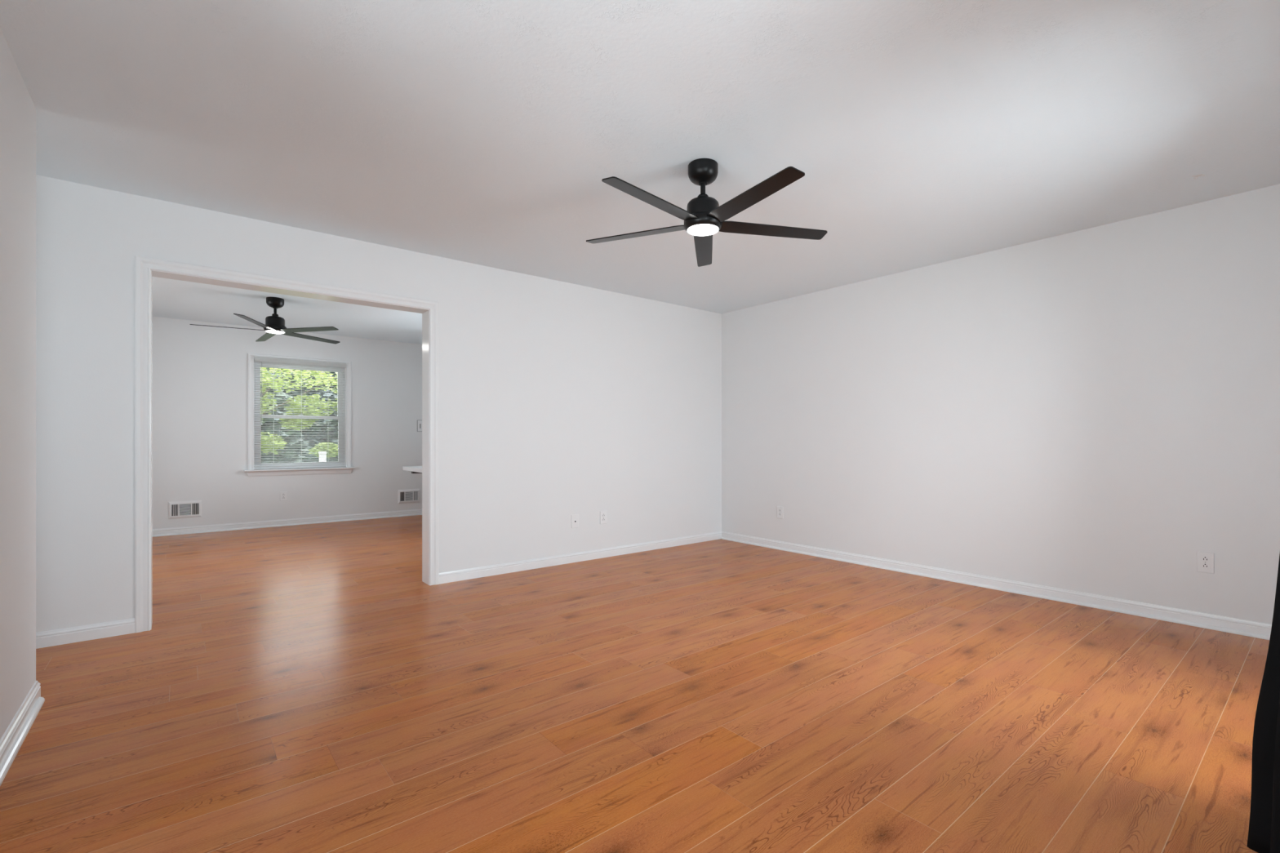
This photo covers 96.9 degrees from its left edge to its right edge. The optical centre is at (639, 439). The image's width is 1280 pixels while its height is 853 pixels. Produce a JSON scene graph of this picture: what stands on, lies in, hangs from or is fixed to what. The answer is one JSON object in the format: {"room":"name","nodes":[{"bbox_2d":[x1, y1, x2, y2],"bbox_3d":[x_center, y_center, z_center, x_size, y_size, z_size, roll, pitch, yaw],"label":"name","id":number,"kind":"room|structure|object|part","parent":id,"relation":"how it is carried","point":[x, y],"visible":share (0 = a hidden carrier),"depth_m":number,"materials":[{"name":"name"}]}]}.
{"room":"empty living room","nodes":[
{"label":"empty living room","id":0,"kind":"room"},
{"bbox_2d":[0,27,35,739],"bbox_3d":[-1.558,-0.145,-0.193,1.734,2.440,5.120,0,0,-39],"label":"wall","id":1,"kind":"structure","parent":0,"point":[17,108],"depth_m":2.08,"materials":[{"name":"white paint"}]},
{"bbox_2d":[0,683,44,786],"bbox_3d":[-0.903,1.035,0.399,0.030,0.080,4.955,0,0,-39],"label":"baseboard","id":2,"kind":"structure","parent":1,"relation":"attached to","point":[14,736],"depth_m":2.02,"materials":[{"name":"white paint"}]},
{"bbox_2d":[34,680,40,697],"bbox_3d":[-3.157,1.035,1.793,1.748,0.080,0.049,0,0,-39],"label":"baseboard","id":3,"kind":"structure","parent":1,"relation":"attached to","point":[37,682],"depth_m":2.33,"materials":[{"name":"white paint"}]},
{"bbox_2d":[152,316,422,528],"bbox_3d":[-4.500,-0.145,7.112,5.410,2.440,0.160,0,0,-39],"label":"wall","id":4,"kind":"structure","parent":0,"point":[200,372],"depth_m":6.81,"materials":[{"name":"white paint"}]},
{"bbox_2d":[168,500,201,519],"bbox_3d":[-5.173,0.797,6.452,0.300,0.192,0.020,0,0,-39],"label":"air vent","id":5,"kind":"object","parent":4,"relation":"in","point":[193,508],"visible":1,"depth_m":6.45,"materials":[{"name":"white metal"}]},
{"bbox_2d":[280,491,286,501],"bbox_3d":[-4.436,0.705,7.056,0.072,0.117,0.009,0,0,-39],"label":"wall outlet","id":6,"kind":"object","parent":4,"relation":"attached to","point":[282,494],"visible":1,"depth_m":7.05,"materials":[{"name":"white plastic"}]},
{"bbox_2d":[152,509,422,537],"bbox_3d":[-4.441,1.035,7.038,5.150,0.080,0.030,0,0,-39],"label":"baseboard","id":7,"kind":"structure","parent":4,"relation":"attached to","point":[263,524],"depth_m":7.01,"materials":[{"name":"white paint"}]},
{"bbox_2d":[247,353,351,470],"bbox_3d":[-4.278,-0.338,7.179,1.135,1.404,0.016,0,0,-39],"label":"trim","id":8,"kind":"structure","parent":4,"relation":"attached to","point":[251,357],"depth_m":6.85,"materials":[{"name":"white paint"}]},
{"bbox_2d":[245,468,352,476],"bbox_3d":[-4.278,0.418,7.179,1.172,0.064,0.016,0,0,-39],"label":"trim","id":9,"kind":"structure","parent":4,"relation":"attached to","point":[264,473],"depth_m":7.15,"materials":[{"name":"white paint"}]},
{"bbox_2d":[253,361,345,468],"bbox_3d":[-4.344,-0.310,7.261,1.016,1.340,0.085,0,0,-39],"label":"window","id":10,"kind":"structure","parent":4,"relation":"in","point":[341,424],"depth_m":7.28,"materials":[{"name":"white plastic"}]},
{"bbox_3d":[-4.333,0.014,7.248,0.948,0.642,0.030,0,0,-39],"label":"sash","id":11,"kind":"part","parent":10,"relation":"part of","materials":[{"name":"glass"}]},
{"bbox_3d":[-4.355,-0.604,7.275,0.948,0.682,0.030,0,0,-39],"label":"sash","id":12,"kind":"part","parent":10,"relation":"part of","materials":[{"name":"white plastic"}]},
{"bbox_2d":[253,355,346,466],"bbox_3d":[-4.285,-0.336,7.188,1.000,1.344,0.082,0,0,-39],"label":"window blind","id":13,"kind":"object","parent":10,"relation":"attached to","point":[258,359],"visible":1,"depth_m":7.14,"materials":[{"name":"white plastic"}]},
{"bbox_3d":[-4.535,-0.315,7.020,0.002,1.270,0.029,0,0,-39],"label":"ladder cord","id":14,"kind":"part","parent":13,"relation":"part of","materials":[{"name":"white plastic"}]},
{"bbox_3d":[-4.302,0.329,7.209,1.000,0.014,0.022,0,0,-39],"label":"rail","id":15,"kind":"part","parent":13,"relation":"part of","materials":[{"name":"white plastic"}]},
{"bbox_2d":[244,466,355,471],"bbox_3d":[-4.282,0.371,7.184,1.212,0.030,0.132,0,0,-39],"label":"window sill","id":16,"kind":"structure","parent":4,"relation":"attached to","point":[338,467],"depth_m":7.12,"materials":[{"name":"white paint"}]},
{"bbox_2d":[345,368,346,466],"bbox_3d":[-4.300,-0.310,7.206,1.018,1.341,0.056,0,0,-39],"label":"trim","id":17,"kind":"structure","parent":4,"relation":"attached to","point":[345,368],"depth_m":7.51,"materials":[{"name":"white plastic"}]},
{"bbox_2d":[398,488,420,503],"bbox_3d":[-3.256,0.799,8.004,0.300,0.192,0.020,0,0,-39],"label":"air vent","id":18,"kind":"object","parent":4,"relation":"in","point":[410,495],"visible":1,"depth_m":8.01,"materials":[{"name":"white metal"}]},
{"bbox_2d":[402,466,422,473],"bbox_3d":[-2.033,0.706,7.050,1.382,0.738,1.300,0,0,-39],"label":"countertop","id":19,"kind":"structure","parent":4,"relation":"attached to","point":[415,469],"depth_m":6.89,"materials":[{"name":"white"}]},
{"bbox_2d":[417,420,422,431],"bbox_3d":[-3.125,-0.195,8.111,0.120,0.165,0.018,0,0,-39],"label":"control plate","id":20,"kind":"object","parent":4,"relation":"attached to","point":[419,422],"visible":0.64,"depth_m":8.09,"materials":[{"name":"grey plastic"}]},
{"bbox_2d":[35,174,721,632],"bbox_3d":[-1.788,-0.145,4.087,6.761,2.440,0.145,0,0,-39],"label":"wall","id":21,"kind":"structure","parent":0,"point":[558,400],"depth_m":4.33,"materials":[{"name":"white paint"}]},
{"bbox_2d":[35,617,134,648],"bbox_3d":[-3.588,1.035,2.527,2.000,0.080,0.014,0,0,-39],"label":"baseboard","id":22,"kind":"structure","parent":21,"relation":"attached to","point":[117,628],"depth_m":3.03,"materials":[{"name":"white paint"}]},
{"bbox_2d":[134,255,438,632],"bbox_3d":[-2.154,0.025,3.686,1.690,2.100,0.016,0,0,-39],"label":"trim","id":23,"kind":"structure","parent":21,"relation":"attached to","point":[143,265],"depth_m":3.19,"materials":[{"name":"white paint"}]},
{"bbox_2d":[571,514,578,528],"bbox_3d":[-0.568,0.718,4.971,0.072,0.117,0.014,0,0,-39],"label":"cable plate","id":24,"kind":"object","parent":21,"relation":"attached to","point":[575,518],"visible":1,"depth_m":4.97,"materials":[{"name":"white plastic"}]},
{"bbox_2d":[438,531,721,584],"bbox_3d":[-0.307,1.035,5.183,3.079,0.080,0.014,0,0,-39],"label":"baseboard","id":25,"kind":"structure","parent":21,"relation":"attached to","point":[504,568],"depth_m":4.92,"materials":[{"name":"white paint"}]},
{"bbox_2d":[600,511,606,524],"bbox_3d":[-0.333,0.709,5.165,0.072,0.117,0.009,0,0,-39],"label":"wall outlet","id":26,"kind":"object","parent":21,"relation":"attached to","point":[602,513],"visible":1,"depth_m":5.16,"materials":[{"name":"white plastic"}]},
{"bbox_2d":[0,515,1269,852],"bbox_3d":[-1.193,1.125,3.351,7.021,0.100,10.170,0,0,-39],"label":"floor","id":27,"kind":"structure","parent":0,"point":[296,688],"depth_m":2.24,"materials":[{"name":"brown wood"}]},
{"bbox_2d":[0,0,1279,344],"bbox_3d":[-1.193,-1.425,3.351,7.021,0.120,10.170,0,0,-39],"label":"ceiling","id":28,"kind":"structure","parent":0,"point":[922,133],"depth_m":2.40,"materials":[{"name":"white paint"}]},
{"bbox_2d":[190,297,340,343],"bbox_3d":[-3.568,-1.195,5.508,1.258,0.341,1.236,0,0,-39],"label":"ceiling fan","id":29,"kind":"object","parent":28,"relation":"hanging from","point":[274,324],"visible":1,"depth_m":5.44,"materials":[{"name":"black metal"}]},
{"bbox_3d":[-3.855,-1.052,5.327,0.585,0.006,0.099,0,9,-27],"label":"blade","id":30,"kind":"part","parent":29,"relation":"part of","materials":[{"name":"black wood"}]},
{"bbox_3d":[-3.476,-1.061,5.133,0.099,0.006,0.585,9,-3,-8],"label":"blade","id":31,"kind":"part","parent":29,"relation":"part of","materials":[{"name":"black wood"}]},
{"bbox_3d":[-3.787,-1.041,5.748,0.585,0.006,0.099,-2,8,45],"label":"blade","id":32,"kind":"part","parent":29,"relation":"part of","materials":[{"name":"black wood"}]},
{"bbox_3d":[-3.174,-1.054,5.433,0.585,0.006,0.099,-1,-9,9],"label":"blade","id":33,"kind":"part","parent":29,"relation":"part of","materials":[{"name":"black wood"}]},
{"bbox_3d":[-3.366,-1.041,5.813,0.099,0.006,0.585,-10,-6,27],"label":"blade","id":34,"kind":"part","parent":29,"relation":"part of","materials":[{"name":"black wood"}]},
{"bbox_2d":[586,158,826,266],"bbox_3d":[0.305,-1.197,2.784,1.244,0.336,1.253,0,0,-39],"label":"ceiling fan","id":35,"kind":"object","parent":28,"relation":"hanging from","point":[704,216],"visible":1,"depth_m":2.76,"materials":[{"name":"black metal"}]},
{"bbox_3d":[-0.015,-1.076,2.975,0.585,0.006,0.099,1,10,25],"label":"blade","id":36,"kind":"part","parent":35,"relation":"part of","materials":[{"name":"black wood"}]},
{"bbox_3d":[0.066,-1.076,2.556,0.099,0.006,0.585,13,8,43],"label":"blade","id":37,"kind":"part","parent":35,"relation":"part of","materials":[{"name":"black wood"}]},
{"bbox_3d":[0.358,-1.069,3.181,0.099,0.006,0.585,-9,-2,7],"label":"blade","id":38,"kind":"part","parent":35,"relation":"part of","materials":[{"name":"black wood"}]},
{"bbox_3d":[0.488,-1.069,2.504,0.099,0.006,0.585,10,-5,-28],"label":"blade","id":39,"kind":"part","parent":35,"relation":"part of","materials":[{"name":"black wood"}]},
{"bbox_3d":[0.669,-1.065,2.890,0.585,0.006,0.099,1,-9,-11],"label":"blade","id":40,"kind":"part","parent":35,"relation":"part of","materials":[{"name":"black wood"}]},
{"bbox_2d":[721,183,1279,624],"bbox_3d":[2.299,-0.145,4.513,0.130,2.440,4.624,0,0,-39],"label":"wall","id":41,"kind":"structure","parent":0,"point":[1095,411],"depth_m":3.85,"materials":[{"name":"white paint"}]},
{"bbox_2d":[777,506,783,519],"bbox_3d":[1.371,0.714,5.549,0.009,0.117,0.072,0,0,-39],"label":"wall outlet","id":42,"kind":"object","parent":41,"relation":"attached to","point":[780,509],"visible":1,"depth_m":5.54,"materials":[{"name":"white plastic"}]},
{"bbox_2d":[721,531,1271,639],"bbox_3d":[2.242,1.035,4.457,0.030,0.080,4.349,0,0,-39],"label":"baseboard","id":43,"kind":"structure","parent":41,"relation":"attached to","point":[1214,622],"depth_m":3.85,"materials":[{"name":"white paint"}]},
{"bbox_2d":[1196,551,1213,573],"bbox_3d":[3.235,0.703,3.245,0.009,0.117,0.072,0,0,-39],"label":"wall outlet","id":44,"kind":"object","parent":41,"relation":"attached to","point":[1205,561],"visible":1,"depth_m":3.24,"materials":[{"name":"white plastic"}]},
{"bbox_2d":[1200,563,1209,568],"bbox_3d":[3.233,0.723,3.244,0.003,0.028,0.034,0,0,-39],"label":"receptacle","id":45,"kind":"object","parent":44,"relation":"attached to","point":[1203,566],"depth_m":3.24,"materials":[{"name":"grey plastic"}]},
{"bbox_2d":[1200,556,1209,561],"bbox_3d":[3.233,0.683,3.244,0.003,0.028,0.034,0,0,-39],"label":"receptacle","id":46,"kind":"object","parent":44,"relation":"attached to","point":[1202,558],"depth_m":3.24,"materials":[{"name":"grey plastic"}]},
{"bbox_3d":[2.780,-0.145,1.143,3.361,2.440,1.480,0,0,-39],"label":"wall","id":47,"kind":"structure","parent":0,"visible":0},
{"bbox_2d":[1246,554,1279,852],"bbox_3d":[2.166,-0.045,1.775,1.750,2.216,0.275,0,0,-39],"label":"curtain","id":48,"kind":"object","parent":47,"relation":"hanging from","point":[1264,832],"visible":1,"depth_m":1.44,"materials":[{"name":"black fabric"}]},
{"label":"outside","id":49,"kind":"structure","parent":0,"visible":0},
{"bbox_3d":[-20.202,1.435,28.148,64.000,0.120,50.820,0,0,-39],"label":"ground","id":50,"kind":"structure","parent":49,"visible":0},
{"bbox_2d":[260,367,317,462],"bbox_3d":[-10.959,-0.278,15.116,4.230,3.677,3.104,0,0,-27],"label":"tree","id":51,"kind":"object","parent":50,"relation":"on","point":[280,394],"visible":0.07,"depth_m":15.28,"materials":[{"name":"green plant"}]},
{"bbox_2d":[260,367,337,458],"bbox_3d":[-7.060,-0.176,11.174,4.196,3.101,1.997,0,0,-39],"label":"leafy tree","id":52,"kind":"object","parent":50,"relation":"on","point":[332,447],"visible":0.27,"depth_m":11.40,"materials":[{"name":"green plant"}]},
{"bbox_2d":[271,368,337,462],"bbox_3d":[-12.017,-0.776,19.968,4.766,4.614,3.934,0,0,-15],"label":"tree","id":53,"kind":"object","parent":50,"relation":"on","point":[333,434],"visible":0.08,"depth_m":19.33,"materials":[{"name":"green plant"}]},
{"bbox_2d":[318,451,326,462],"bbox_3d":[-5.441,0.792,9.722,0.106,1.165,0.106,0,0,-39],"label":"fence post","id":54,"kind":"object","parent":50,"relation":"on","point":[319,451],"visible":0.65,"depth_m":9.69,"materials":[{"name":"white paint"}]},
{"bbox_2d":[326,400,337,461],"bbox_3d":[-7.789,-0.282,18.196,4.305,3.643,3.084,0,0,-29],"label":"tree","id":55,"kind":"object","parent":50,"relation":"on","point":[335,459],"visible":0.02,"depth_m":17.12,"materials":[{"name":"green plant"}]}
]}

